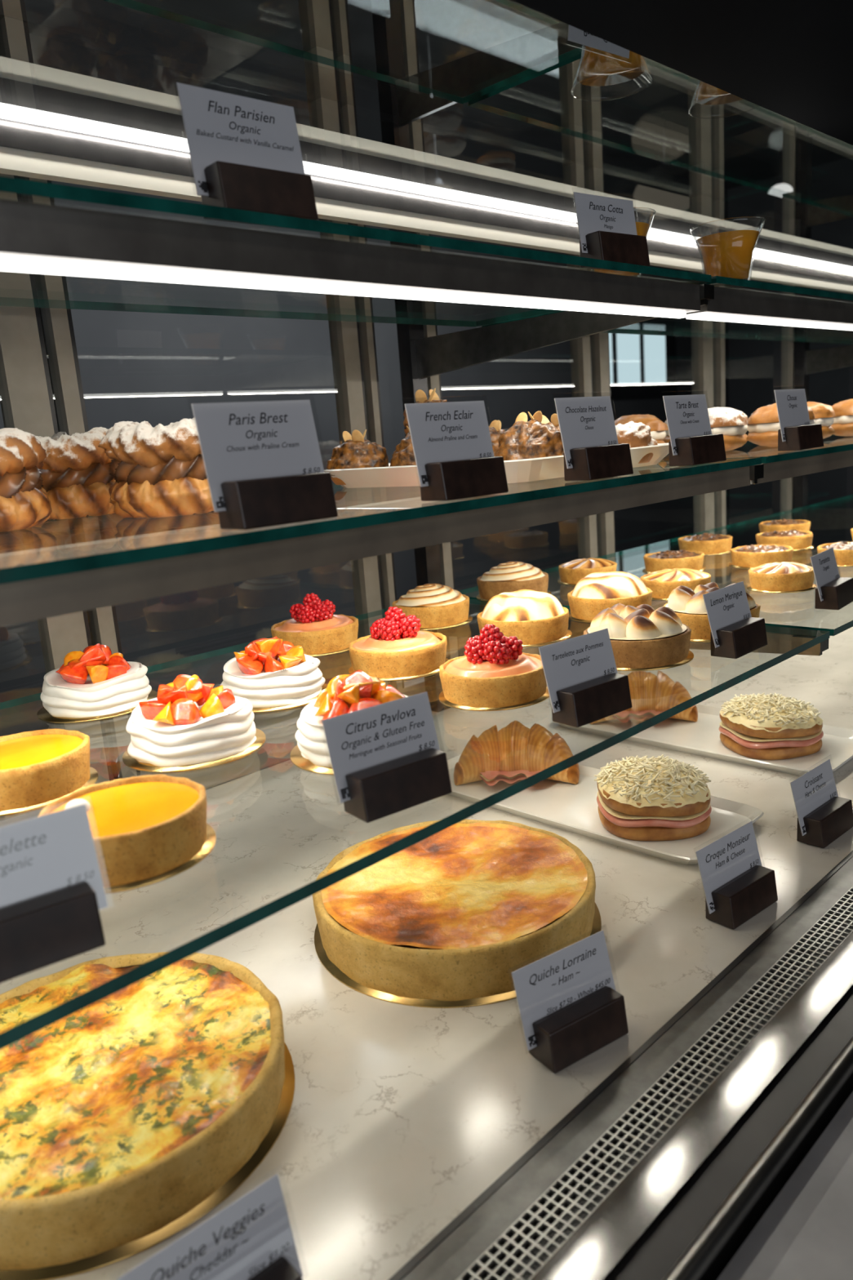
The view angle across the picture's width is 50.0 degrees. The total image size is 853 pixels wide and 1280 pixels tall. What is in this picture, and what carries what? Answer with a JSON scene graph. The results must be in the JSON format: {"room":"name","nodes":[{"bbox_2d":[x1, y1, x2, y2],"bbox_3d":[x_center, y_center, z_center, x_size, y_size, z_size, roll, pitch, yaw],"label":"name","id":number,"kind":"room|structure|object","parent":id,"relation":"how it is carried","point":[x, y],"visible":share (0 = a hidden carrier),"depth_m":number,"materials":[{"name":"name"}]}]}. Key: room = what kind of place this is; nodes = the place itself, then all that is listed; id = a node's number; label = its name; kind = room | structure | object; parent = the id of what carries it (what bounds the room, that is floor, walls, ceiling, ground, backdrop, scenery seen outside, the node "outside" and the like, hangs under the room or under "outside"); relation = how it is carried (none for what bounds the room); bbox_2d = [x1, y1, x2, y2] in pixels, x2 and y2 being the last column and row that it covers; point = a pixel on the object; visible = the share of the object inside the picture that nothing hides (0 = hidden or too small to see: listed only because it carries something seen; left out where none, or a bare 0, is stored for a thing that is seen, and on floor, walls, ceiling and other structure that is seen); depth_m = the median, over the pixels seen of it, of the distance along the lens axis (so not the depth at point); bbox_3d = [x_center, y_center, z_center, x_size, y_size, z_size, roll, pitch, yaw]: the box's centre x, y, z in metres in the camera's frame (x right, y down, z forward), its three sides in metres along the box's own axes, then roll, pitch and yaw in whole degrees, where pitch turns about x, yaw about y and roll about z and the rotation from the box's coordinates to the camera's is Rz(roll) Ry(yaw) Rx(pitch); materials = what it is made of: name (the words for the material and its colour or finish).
{"room":"food shop","nodes":[
{"label":"food shop","id":0,"kind":"room"},
{"bbox_2d":[0,198,729,736],"bbox_3d":[-1.171,-1.073,4.868,0.100,3.000,11.400,8,17,45],"label":"wall","id":1,"kind":"structure","parent":0,"point":[135,366],"depth_m":5.02,"materials":[{"name":"grey paint"}]},
{"bbox_2d":[616,323,640,385],"bbox_3d":[1.639,-2.316,7.409,0.010,0.480,0.320,8,17,45],"label":"pane","id":2,"kind":"object","parent":1,"relation":"attached to","point":[628,367],"visible":0.79,"depth_m":7.41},
{"bbox_2d":[610,317,676,398],"bbox_3d":[1.657,-2.326,7.447,0.020,0.680,1.400,8,17,45],"label":"frame","id":3,"kind":"object","parent":1,"relation":"attached to","point":[668,388],"visible":0.29,"depth_m":7.66,"materials":[{"name":"metal"}]},
{"bbox_2d":[643,324,666,384],"bbox_3d":[1.921,-2.397,7.681,0.010,0.480,0.320,8,17,45],"label":"pane","id":4,"kind":"object","parent":1,"relation":"attached to","point":[655,354],"visible":1,"depth_m":7.67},
{"bbox_2d":[205,563,753,790],"bbox_3d":[1.517,0.772,2.629,7.400,0.050,11.400,8,17,45],"label":"floor","id":5,"kind":"structure","parent":0,"point":[261,720],"depth_m":5.00,"materials":[{"name":"tile"}]},
{"bbox_2d":[0,566,852,1279],"bbox_3d":[0.616,0.589,1.413,1.240,0.960,3.250,8,17,45],"label":"countertop","id":6,"kind":"structure","parent":5,"relation":"on","point":[712,1139],"depth_m":0.66,"materials":[{"name":"stone"}]},
{"bbox_2d":[0,951,294,1279],"bbox_3d":[-0.232,0.313,0.648,0.272,0.049,0.272,8,17,45],"label":"quiche florentine","id":7,"kind":"object","parent":6,"relation":"on","point":[129,1117],"visible":0.98,"depth_m":0.60,"materials":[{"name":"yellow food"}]},
{"bbox_2d":[116,1173,302,1279],"bbox_3d":[-0.102,0.331,0.462,0.096,0.073,0.034,-15,16,-39],"label":"price sign","id":8,"kind":"object","parent":6,"relation":"on","point":[251,1237],"visible":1,"depth_m":0.48,"materials":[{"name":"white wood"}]},
{"bbox_2d":[0,541,849,826],"bbox_3d":[0.151,0.047,1.733,0.029,0.050,3.250,8,17,45],"label":"rail","id":9,"kind":"object","parent":6,"relation":"attached to","point":[280,740],"visible":0.22,"depth_m":1.34,"materials":[{"name":"beige metal"}]},
{"bbox_2d":[0,191,109,784],"bbox_3d":[-0.466,-0.249,1.071,0.030,1.000,0.045,8,17,45],"label":"stile","id":10,"kind":"object","parent":9,"relation":"on","point":[24,403],"visible":0.33,"depth_m":1.06,"materials":[{"name":"beige metal"}]},
{"bbox_2d":[16,193,113,781],"bbox_3d":[-0.448,-0.254,1.089,0.028,1.000,0.006,8,17,45],"label":"seal","id":11,"kind":"object","parent":10,"relation":"attached to","point":[19,195],"depth_m":1.08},
{"bbox_2d":[21,193,137,778],"bbox_3d":[-0.430,-0.259,1.105,0.030,1.000,0.020,8,17,45],"label":"stile","id":12,"kind":"object","parent":9,"relation":"on","point":[55,322],"visible":0.44,"depth_m":1.09,"materials":[{"name":"beige metal"}]},
{"bbox_2d":[49,197,140,776],"bbox_3d":[-0.422,-0.262,1.115,0.028,1.000,0.006,8,17,45],"label":"seal","id":13,"kind":"object","parent":12,"relation":"attached to","point":[51,199],"depth_m":1.10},
{"bbox_2d":[320,231,388,686],"bbox_3d":[-0.117,-0.349,1.407,0.030,1.000,0.030,8,17,45],"label":"stile","id":14,"kind":"object","parent":9,"relation":"on","point":[344,340],"visible":0.29,"depth_m":1.39,"materials":[{"name":"beige metal"}]},
{"bbox_2d":[349,235,390,684],"bbox_3d":[-0.105,-0.353,1.420,0.028,1.000,0.006,8,17,45],"label":"seal","id":15,"kind":"object","parent":14,"relation":"attached to","point":[350,239],"depth_m":1.41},
{"bbox_2d":[351,235,403,693],"bbox_3d":[-0.088,-0.357,1.435,0.030,1.000,0.012,8,17,45],"label":"stile","id":16,"kind":"object","parent":9,"relation":"on","point":[363,303],"visible":0.21,"depth_m":1.42,"materials":[{"name":"beige metal"}]},
{"bbox_2d":[364,237,404,688],"bbox_3d":[-0.083,-0.359,1.442,0.028,1.000,0.006,8,17,45],"label":"seal","id":17,"kind":"object","parent":16,"relation":"attached to","point":[366,240],"depth_m":1.43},
{"bbox_2d":[417,244,458,659],"bbox_3d":[0.007,-0.385,1.526,0.030,1.000,0.020,8,17,45],"label":"stile","id":18,"kind":"object","parent":9,"relation":"on","point":[428,307],"visible":0.02,"depth_m":1.56,"materials":[{"name":"beige metal"}]},
{"bbox_2d":[430,246,459,657],"bbox_3d":[0.015,-0.387,1.536,0.028,1.000,0.006,8,17,45],"label":"seal","id":19,"kind":"object","parent":18,"relation":"attached to","point":[434,304],"depth_m":1.58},
{"bbox_2d":[566,263,597,559],"bbox_3d":[0.310,-0.472,1.819,0.030,1.000,0.025,8,17,45],"label":"stile","id":20,"kind":"object","parent":9,"relation":"on","point":[580,358],"visible":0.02,"depth_m":1.80,"materials":[{"name":"beige metal"}]},
{"bbox_2d":[588,268,615,562],"bbox_3d":[0.352,-0.484,1.859,0.030,1.000,0.030,8,17,45],"label":"stile","id":21,"kind":"object","parent":9,"relation":"on","point":[599,341],"visible":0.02,"depth_m":1.84,"materials":[{"name":"beige metal"}]},
{"bbox_2d":[691,319,715,582],"bbox_3d":[0.648,-0.569,2.145,0.030,1.000,0.045,8,17,45],"label":"stile","id":22,"kind":"object","parent":9,"relation":"on","point":[702,348],"visible":0.14,"depth_m":2.13,"materials":[{"name":"beige metal"}]},
{"bbox_2d":[713,284,726,587],"bbox_3d":[0.698,-0.583,2.192,0.030,1.000,0.020,8,17,45],"label":"stile","id":23,"kind":"object","parent":9,"relation":"on","point":[718,326],"visible":0.21,"depth_m":2.18,"materials":[{"name":"beige metal"}]},
{"bbox_2d":[780,291,795,560],"bbox_3d":[0.980,-0.664,2.464,0.030,1.000,0.040,8,17,45],"label":"stile","id":24,"kind":"object","parent":9,"relation":"on","point":[787,347],"visible":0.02,"depth_m":2.44,"materials":[{"name":"beige metal"}]},
{"bbox_2d":[312,819,601,1008],"bbox_3d":[0.027,0.245,0.869,0.272,0.049,0.272,-6,12,-7],"label":"quiche lorraine","id":25,"kind":"object","parent":6,"relation":"on","point":[446,920],"visible":0.98,"depth_m":0.81,"materials":[{"name":"food"}]},
{"bbox_2d":[511,929,628,1073],"bbox_3d":[0.111,0.267,0.680,0.096,0.073,0.034,-12,14,-31],"label":"price sign","id":26,"kind":"object","parent":6,"relation":"on","point":[571,1006],"visible":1,"depth_m":0.68,"materials":[{"name":"brown wood"}]},
{"bbox_2d":[447,754,764,864],"bbox_3d":[0.182,0.194,1.132,0.426,0.014,0.165,8,17,45],"label":"serving plate","id":27,"kind":"object","parent":6,"relation":"on","point":[571,807],"visible":0.5,"depth_m":1.08,"materials":[{"name":"white ceramic"}]},
{"bbox_2d":[453,720,579,786],"bbox_3d":[0.117,0.147,1.204,0.165,0.075,0.103,-2,12,10],"label":"croissant","id":28,"kind":"object","parent":27,"relation":"on","point":[510,754],"visible":0.89,"depth_m":1.18,"materials":[{"name":"food"}]},
{"bbox_2d":[594,754,711,840],"bbox_3d":[0.259,0.174,1.050,0.130,0.067,0.130,-5,12,-1],"label":"sandwich","id":29,"kind":"object","parent":27,"relation":"on","point":[660,798],"visible":1,"depth_m":1.01,"materials":[{"name":"beige food"}]},
{"bbox_2d":[390,240,829,712],"bbox_3d":[0.218,-0.220,1.263,0.664,0.757,0.032,8,17,45],"label":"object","id":30,"kind":"object","parent":6,"relation":"on","point":[420,357],"visible":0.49,"depth_m":1.35,"materials":[{"name":"metal"}]},
{"bbox_2d":[0,176,711,327],"bbox_3d":[-0.289,-0.283,0.730,0.371,0.043,1.400,8,17,45],"label":"glass shelf","id":31,"kind":"object","parent":30,"relation":"attached to","point":[35,237],"visible":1,"depth_m":0.69,"materials":[{"name":"glass"}]},
{"bbox_2d":[176,82,318,228],"bbox_3d":[-0.122,-0.349,0.653,0.102,0.091,0.032,-15,16,-40],"label":"price sign","id":32,"kind":"object","parent":31,"relation":"on","point":[245,153],"visible":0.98,"depth_m":0.65,"materials":[{"name":"paper"}]},
{"bbox_2d":[573,191,649,271],"bbox_3d":[0.199,-0.435,0.966,0.101,0.077,0.031,-14,15,-37],"label":"price sign","id":33,"kind":"object","parent":31,"relation":"on","point":[607,229],"visible":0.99,"depth_m":0.96,"materials":[{"name":"paper"}]},
{"bbox_2d":[576,207,655,277],"bbox_3d":[0.225,-0.459,1.079,0.092,0.074,0.092,8,17,45],"label":"dessert cup","id":34,"kind":"object","parent":31,"relation":"on","point":[642,228],"visible":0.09,"depth_m":1.06,"materials":[{"name":"clear glass"}]},
{"bbox_2d":[0,457,761,626],"bbox_3d":[-0.287,-0.083,0.788,0.533,0.032,1.400,8,17,45],"label":"glass shelf","id":35,"kind":"object","parent":30,"relation":"attached to","point":[42,583],"visible":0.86,"depth_m":0.66,"materials":[{"name":"clear glass"}]},
{"bbox_2d":[0,427,52,532],"bbox_3d":[-0.401,-0.137,0.795,0.137,0.087,0.134,-5,12,-3],"label":"pastry","id":36,"kind":"object","parent":35,"relation":"on","point":[24,504],"visible":1,"depth_m":0.78,"materials":[{"name":"food"}]},
{"bbox_2d":[32,426,115,519],"bbox_3d":[-0.367,-0.172,0.940,0.134,0.087,0.135,-7,12,-11],"label":"pastry","id":37,"kind":"object","parent":35,"relation":"on","point":[77,482],"visible":0.62,"depth_m":0.89,"materials":[{"name":"food"}]},
{"bbox_2d":[97,417,213,518],"bbox_3d":[-0.231,-0.162,0.850,0.139,0.086,0.140,1,13,22],"label":"pastry","id":38,"kind":"object","parent":35,"relation":"on","point":[159,471],"visible":0.8,"depth_m":0.80,"materials":[{"name":"food"}]},
{"bbox_2d":[191,400,337,529],"bbox_3d":[-0.104,-0.122,0.619,0.100,0.086,0.033,-15,16,-41],"label":"price sign","id":39,"kind":"object","parent":35,"relation":"on","point":[264,467],"visible":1,"depth_m":0.62,"materials":[{"name":"paper"}]},
{"bbox_2d":[404,400,508,501],"bbox_3d":[0.029,-0.158,0.747,0.096,0.081,0.031,-15,16,-41],"label":"price sign","id":40,"kind":"object","parent":35,"relation":"on","point":[451,441],"visible":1,"depth_m":0.74,"materials":[{"name":"paper"}]},
{"bbox_2d":[324,443,669,488],"bbox_3d":[0.089,-0.211,1.110,0.325,0.024,0.320,8,17,45],"label":"serving tray","id":41,"kind":"object","parent":35,"relation":"on","point":[524,470],"visible":0.28,"depth_m":1.02,"materials":[{"name":"white ceramic"}]},
{"bbox_2d":[326,429,389,484],"bbox_3d":[-0.083,-0.224,1.116,0.079,0.064,0.080,8,17,45],"label":"pastry","id":42,"kind":"object","parent":41,"relation":"on","point":[357,451],"visible":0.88,"depth_m":1.09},
{"bbox_2d":[389,426,416,466],"bbox_3d":[-0.006,-0.225,1.094,0.080,0.063,0.076,8,17,45],"label":"pastry","id":43,"kind":"object","parent":41,"relation":"on","point":[403,455],"visible":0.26,"depth_m":1.07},
{"bbox_2d":[403,388,447,435],"bbox_3d":[0.004,-0.277,1.121,0.070,0.060,0.070,8,17,45],"label":"pastry","id":44,"kind":"object","parent":43,"relation":"on","point":[420,397],"visible":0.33,"depth_m":1.11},
{"bbox_2d":[493,410,564,460],"bbox_3d":[0.113,-0.213,0.988,0.082,0.066,0.086,8,17,45],"label":"pastry","id":45,"kind":"object","parent":41,"relation":"on","point":[531,439],"visible":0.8,"depth_m":0.96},
{"bbox_2d":[615,421,657,463],"bbox_3d":[0.234,-0.233,1.079,0.071,0.049,0.072,8,17,45],"label":"bun","id":46,"kind":"object","parent":41,"relation":"on","point":[636,434],"visible":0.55,"depth_m":1.05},
{"bbox_2d":[554,395,633,480],"bbox_3d":[0.164,-0.197,0.877,0.031,0.081,0.096,8,17,45],"label":"price sign","id":47,"kind":"object","parent":35,"relation":"on","point":[593,451],"visible":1,"depth_m":0.87,"materials":[{"name":"paper"}]},
{"bbox_2d":[662,394,726,466],"bbox_3d":[0.298,-0.234,1.007,0.031,0.079,0.096,8,17,45],"label":"price sign","id":48,"kind":"object","parent":35,"relation":"on","point":[692,442],"visible":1,"depth_m":1.00,"materials":[{"name":"paper"}]},
{"bbox_2d":[0,598,830,1049],"bbox_3d":[-0.251,0.104,0.806,0.635,0.008,1.400,8,17,45],"label":"glass shelf","id":49,"kind":"object","parent":30,"relation":"attached to","point":[22,1030],"visible":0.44,"depth_m":0.59,"materials":[{"name":"glass"}]},
{"bbox_2d":[0,728,97,816],"bbox_3d":[-0.325,0.102,0.735,0.110,0.039,0.110,8,17,45],"label":"tart","id":50,"kind":"object","parent":49,"relation":"on","point":[38,768],"visible":0.98,"depth_m":0.71,"materials":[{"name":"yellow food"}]},
{"bbox_2d":[0,804,107,982],"bbox_3d":[-0.213,0.132,0.472,0.096,0.072,0.034,-13,15,-33],"label":"price sign","id":51,"kind":"object","parent":49,"relation":"on","point":[52,894],"visible":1,"depth_m":0.48,"materials":[{"name":"paper"}]},
{"bbox_2d":[36,643,157,723],"bbox_3d":[-0.354,0.037,0.974,0.124,0.067,0.124,8,17,45],"label":"pavlova","id":52,"kind":"object","parent":49,"relation":"on","point":[93,683],"visible":0.99,"depth_m":0.94,"materials":[{"name":"white food"}]},
{"bbox_2d":[36,773,216,893],"bbox_3d":[-0.198,0.121,0.599,0.113,0.039,0.113,8,17,45],"label":"tart","id":53,"kind":"object","parent":49,"relation":"on","point":[149,829],"visible":0.77,"depth_m":0.58,"materials":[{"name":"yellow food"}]},
{"bbox_2d":[122,674,266,772],"bbox_3d":[-0.208,0.063,0.805,0.124,0.066,0.124,8,17,45],"label":"pavlova","id":54,"kind":"object","parent":49,"relation":"on","point":[190,725],"visible":1,"depth_m":0.77,"materials":[{"name":"white food"}]},
{"bbox_2d":[220,635,328,712],"bbox_3d":[-0.163,0.028,0.958,0.120,0.064,0.120,8,17,45],"label":"pavlova","id":55,"kind":"object","parent":49,"relation":"on","point":[273,674],"visible":0.94,"depth_m":0.93,"materials":[{"name":"white food"}]},
{"bbox_2d":[271,592,358,657],"bbox_3d":[-0.145,-0.026,1.182,0.118,0.071,0.118,-5,12,-2],"label":"tart","id":56,"kind":"object","parent":49,"relation":"on","point":[313,626],"visible":0.99,"depth_m":1.15,"materials":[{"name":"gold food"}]},
{"bbox_2d":[289,670,407,775],"bbox_3d":[-0.056,0.059,0.767,0.124,0.067,0.124,8,17,45],"label":"pavlova","id":57,"kind":"object","parent":49,"relation":"on","point":[357,691],"visible":0.52,"depth_m":0.75,"materials":[{"name":"white food"}]},
{"bbox_2d":[321,691,452,822],"bbox_3d":[-0.023,0.080,0.644,0.096,0.072,0.034,-13,15,-35],"label":"price sign","id":58,"kind":"object","parent":49,"relation":"on","point":[387,758],"visible":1,"depth_m":0.64,"materials":[{"name":"paper"}]},
{"bbox_2d":[348,606,448,680],"bbox_3d":[-0.033,-0.003,1.037,0.117,0.071,0.117,5,16,37],"label":"tart","id":59,"kind":"object","parent":49,"relation":"on","point":[396,649],"visible":1,"depth_m":1.01,"materials":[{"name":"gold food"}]},
{"bbox_2d":[392,583,472,630],"bbox_3d":[0.006,-0.052,1.288,0.114,0.054,0.114,8,17,45],"label":"tart","id":60,"kind":"object","parent":49,"relation":"on","point":[437,606],"visible":0.98,"depth_m":1.25,"materials":[{"name":"food"}]},
{"bbox_2d":[439,624,549,711],"bbox_3d":[0.066,0.019,0.899,0.112,0.071,0.112,-8,13,-16],"label":"tart","id":61,"kind":"object","parent":49,"relation":"on","point":[494,673],"visible":0.98,"depth_m":0.87,"materials":[{"name":"food"}]},
{"bbox_2d":[476,589,572,647],"bbox_3d":[0.121,-0.032,1.148,0.120,0.057,0.120,8,17,45],"label":"tart","id":62,"kind":"object","parent":49,"relation":"on","point":[535,618],"visible":0.98,"depth_m":1.11,"materials":[{"name":"food"}]},
{"bbox_2d":[538,628,632,727],"bbox_3d":[0.144,0.031,0.809,0.096,0.072,0.034,-14,15,-37],"label":"price sign","id":63,"kind":"object","parent":49,"relation":"on","point":[584,684],"visible":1,"depth_m":0.80,"materials":[{"name":"paper"}]},
{"bbox_2d":[567,571,652,622],"bbox_3d":[0.249,-0.064,1.245,0.118,0.057,0.118,8,17,45],"label":"tart","id":64,"kind":"object","parent":49,"relation":"on","point":[597,592],"visible":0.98,"depth_m":1.21,"materials":[{"name":"food"}]},
{"bbox_2d":[583,603,693,671],"bbox_3d":[0.230,-0.008,1.002,0.120,0.055,0.120,8,17,45],"label":"tart","id":65,"kind":"object","parent":49,"relation":"on","point":[642,637],"visible":0.96,"depth_m":0.96,"materials":[{"name":"food"}]},
{"bbox_2d":[663,582,760,642],"bbox_3d":[0.341,-0.037,1.099,0.118,0.055,0.118,8,17,45],"label":"tart","id":66,"kind":"object","parent":49,"relation":"on","point":[689,605],"visible":0.47,"depth_m":1.07,"materials":[{"name":"food"}]},
{"bbox_2d":[702,581,768,658],"bbox_3d":[0.338,-0.024,0.993,0.034,0.072,0.096,8,17,45],"label":"price sign","id":67,"kind":"object","parent":49,"relation":"on","point":[735,633],"visible":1,"depth_m":0.98,"materials":[{"name":"paper"}]},
{"bbox_2d":[458,494,852,635],"bbox_3d":[0.899,-0.226,1.914,0.635,0.008,1.838,8,17,45],"label":"glass shelf","id":68,"kind":"object","parent":30,"relation":"attached to","point":[833,632],"visible":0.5,"depth_m":1.92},
{"bbox_2d":[476,561,551,601],"bbox_3d":[0.137,-0.097,1.448,0.118,0.054,0.118,8,17,45],"label":"tart","id":69,"kind":"object","parent":68,"relation":"on","point":[508,576],"visible":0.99,"depth_m":1.41,"materials":[{"name":"food"}]},
{"bbox_2d":[557,557,617,585],"bbox_3d":[0.271,-0.118,1.538,0.102,0.036,0.102,-7,12,-11],"label":"tart","id":70,"kind":"object","parent":68,"relation":"on","point":[571,572],"visible":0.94,"depth_m":1.51,"materials":[{"name":"food"}]},
{"bbox_2d":[642,549,706,573],"bbox_3d":[0.426,-0.137,1.577,0.106,0.033,0.106,-8,13,-16],"label":"tart","id":71,"kind":"object","parent":68,"relation":"on","point":[659,561],"visible":0.95,"depth_m":1.55,"materials":[{"name":"food"}]},
{"bbox_2d":[640,568,711,600],"bbox_3d":[0.370,-0.086,1.356,0.106,0.036,0.106,0,13,21],"label":"tart","id":72,"kind":"object","parent":68,"relation":"on","point":[662,583],"visible":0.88,"depth_m":1.32,"materials":[{"name":"food"}]},
{"bbox_2d":[678,533,733,555],"bbox_3d":[0.539,-0.188,1.768,0.106,0.035,0.106,-7,13,-13],"label":"tart","id":73,"kind":"object","parent":68,"relation":"on","point":[709,544],"visible":0.98,"depth_m":1.73,"materials":[{"name":"food"}]},
{"bbox_2d":[728,544,794,568],"bbox_3d":[0.575,-0.146,1.567,0.106,0.033,0.106,-11,14,-28],"label":"tart","id":74,"kind":"object","parent":68,"relation":"on","point":[746,557],"visible":0.99,"depth_m":1.54,"materials":[{"name":"food"}]},
{"bbox_2d":[746,561,817,593],"bbox_3d":[0.521,-0.095,1.343,0.096,0.036,0.096,-13,15,-35],"label":"tart","id":75,"kind":"object","parent":68,"relation":"on","point":[784,577],"visible":1,"depth_m":1.31,"materials":[{"name":"food"}]},
{"bbox_2d":[759,518,810,533],"bbox_3d":[0.751,-0.237,1.917,0.106,0.034,0.106,-15,16,-40],"label":"tart","id":76,"kind":"object","parent":68,"relation":"on","point":[778,525],"visible":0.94,"depth_m":1.89,"materials":[{"name":"food"}]},
{"bbox_2d":[755,529,814,551],"bbox_3d":[0.680,-0.193,1.738,0.106,0.036,0.106,-4,12,2],"label":"tart","id":77,"kind":"object","parent":68,"relation":"on","point":[799,540],"visible":0.91,"depth_m":1.70,"materials":[{"name":"food"}]},
{"bbox_2d":[810,547,852,609],"bbox_3d":[0.531,-0.082,1.190,0.034,0.072,0.096,6,16,40],"label":"price sign","id":78,"kind":"object","parent":68,"relation":"on","point":[833,592],"visible":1,"depth_m":1.18,"materials":[{"name":"brown wood"}]},
{"bbox_2d":[817,542,852,566],"bbox_3d":[0.705,-0.146,1.521,0.106,0.032,0.106,0,13,18],"label":"tart","id":79,"kind":"object","parent":68,"relation":"on","point":[843,551],"visible":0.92,"depth_m":1.49,"materials":[{"name":"food"}]},
{"bbox_2d":[456,886,852,1279],"bbox_3d":[0.730,0.176,1.171,0.031,0.050,3.250,8,17,45],"label":"vent","id":80,"kind":"object","parent":6,"relation":"attached to","point":[540,1233],"depth_m":0.61,"materials":[{"name":"metal"}]},
{"bbox_2d":[551,704,852,776],"bbox_3d":[0.404,0.132,1.339,0.436,0.014,0.184,8,17,45],"label":"serving plate","id":81,"kind":"object","parent":6,"relation":"on","point":[677,735],"visible":0.51,"depth_m":1.29,"materials":[{"name":"white ceramic"}]},
{"bbox_2d":[590,670,697,724],"bbox_3d":[0.332,0.086,1.412,0.165,0.073,0.103,-2,12,10],"label":"croissant","id":82,"kind":"object","parent":81,"relation":"on","point":[652,695],"visible":0.6,"depth_m":1.39,"materials":[{"name":"food"}]},
{"bbox_2d":[719,693,823,759],"bbox_3d":[0.474,0.111,1.262,0.132,0.068,0.131,-7,13,-13],"label":"sandwich","id":83,"kind":"object","parent":81,"relation":"on","point":[762,726],"visible":1,"depth_m":1.22,"materials":[{"name":"beige food"}]},
{"bbox_2d":[695,821,777,929],"bbox_3d":[0.291,0.216,0.848,0.096,0.073,0.034,-14,15,-37],"label":"price sign","id":84,"kind":"object","parent":6,"relation":"on","point":[737,887],"visible":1,"depth_m":0.84,"materials":[{"name":"brown wood"}]},
{"bbox_2d":[790,759,852,848],"bbox_3d":[0.431,0.175,0.988,0.096,0.073,0.034,-15,16,-40],"label":"price sign","id":85,"kind":"object","parent":6,"relation":"on","point":[824,816],"visible":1,"depth_m":0.98,"materials":[{"name":"paper"}]},
{"bbox_2d":[792,293,852,564],"bbox_3d":[1.236,-0.512,2.244,0.664,0.757,0.032,8,17,45],"label":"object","id":86,"kind":"object","parent":6,"relation":"on","point":[807,362],"visible":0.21,"depth_m":2.42,"materials":[{"name":"metal"}]},
{"bbox_2d":[0,0,852,294],"bbox_3d":[0.326,-0.635,1.349,0.620,0.001,3.250,8,17,45],"label":"glass panel","id":87,"kind":"object","parent":86,"relation":"on","point":[504,102],"visible":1,"depth_m":0.85,"materials":[{"name":"glass"}]},
{"bbox_2d":[0,110,201,201],"bbox_3d":[-0.311,-0.454,0.869,0.022,0.052,0.201,8,17,45],"label":"light fixture","id":88,"kind":"object","parent":87,"relation":"attached to","point":[37,148],"depth_m":0.86,"materials":[{"name":"metal"}]},
{"bbox_2d":[303,167,580,255],"bbox_3d":[0.040,-0.555,1.207,0.022,0.052,0.517,8,17,45],"label":"light fixture","id":89,"kind":"object","parent":87,"relation":"attached to","point":[338,197],"depth_m":1.17,"materials":[{"name":"metal"}]},
{"bbox_2d":[646,231,705,272],"bbox_3d":[0.422,-0.665,1.575,0.022,0.051,0.190,8,17,45],"label":"light fixture","id":90,"kind":"object","parent":87,"relation":"attached to","point":[664,251],"depth_m":1.57,"materials":[{"name":"metal"}]},
{"bbox_2d":[749,251,852,293],"bbox_3d":[0.790,-0.770,1.930,0.022,0.052,0.508,8,17,45],"label":"light fixture","id":91,"kind":"object","parent":87,"relation":"attached to","point":[766,267],"depth_m":1.92,"materials":[{"name":"metal"}]},
{"bbox_2d":[481,275,852,343],"bbox_3d":[0.861,-0.614,1.839,0.371,0.043,1.838,8,17,45],"label":"glass shelf","id":92,"kind":"object","parent":86,"relation":"on","point":[728,304],"visible":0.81,"depth_m":1.25,"materials":[{"name":"glass"}]},
{"bbox_2d":[689,217,765,288],"bbox_3d":[0.387,-0.492,1.174,0.092,0.074,0.092,8,17,45],"label":"dessert cup","id":93,"kind":"object","parent":92,"relation":"on","point":[729,254],"visible":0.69,"depth_m":1.15,"materials":[{"name":"clear glass"}]},
{"bbox_2d":[640,434,852,484],"bbox_3d":[0.863,-0.414,1.896,0.533,0.032,1.838,8,17,45],"label":"glass shelf","id":94,"kind":"object","parent":86,"relation":"on","point":[837,451],"visible":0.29,"depth_m":1.20,"materials":[{"name":"clear glass"}]},
{"bbox_2d":[614,413,668,443],"bbox_3d":[0.325,-0.318,1.422,0.095,0.063,0.097,8,17,45],"label":"bun","id":95,"kind":"object","parent":94,"relation":"on","point":[658,427],"visible":0.38,"depth_m":1.39,"materials":[{"name":"beige"}]},
{"bbox_2d":[707,407,748,451],"bbox_3d":[0.410,-0.301,1.309,0.096,0.064,0.096,8,17,45],"label":"bun","id":96,"kind":"object","parent":94,"relation":"on","point":[727,421],"visible":0.51,"depth_m":1.27,"materials":[{"name":"beige"}]},
{"bbox_2d":[746,403,814,447],"bbox_3d":[0.522,-0.318,1.349,0.095,0.063,0.095,8,17,45],"label":"bun","id":97,"kind":"object","parent":94,"relation":"on","point":[763,427],"visible":0.5,"depth_m":1.32,"materials":[{"name":"beige"}]},
{"bbox_2d":[774,388,823,451],"bbox_3d":[0.487,-0.290,1.189,0.031,0.081,0.096,8,17,45],"label":"price sign","id":98,"kind":"object","parent":94,"relation":"on","point":[796,433],"visible":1,"depth_m":1.18,"materials":[{"name":"paper"}]},
{"bbox_2d":[807,401,835,439],"bbox_3d":[0.607,-0.351,1.472,0.094,0.063,0.096,8,17,45],"label":"bun","id":99,"kind":"object","parent":94,"relation":"on","point":[824,414],"visible":0.25,"depth_m":1.44,"materials":[{"name":"beige"}]},
{"bbox_2d":[831,399,852,436],"bbox_3d":[0.735,-0.382,1.567,0.096,0.064,0.097,8,17,45],"label":"bun","id":100,"kind":"object","parent":94,"relation":"on","point":[842,424],"visible":0.68,"depth_m":1.54,"materials":[{"name":"beige"}]},
{"bbox_2d":[511,0,852,145],"bbox_3d":[1.288,-2.199,1.982,7.400,0.050,11.400,8,17,45],"label":"glass panel edge","id":101,"kind":"structure","parent":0,"point":[793,60],"depth_m":4.00,"materials":[{"name":"glass"}]},
{"bbox_2d":[728,284,852,563],"bbox_3d":[5.457,-1.879,6.213,7.400,3.000,0.100,8,17,45],"label":"wall","id":102,"kind":"structure","parent":0,"point":[754,365],"depth_m":8.38,"materials":[{"name":"grey paint"}]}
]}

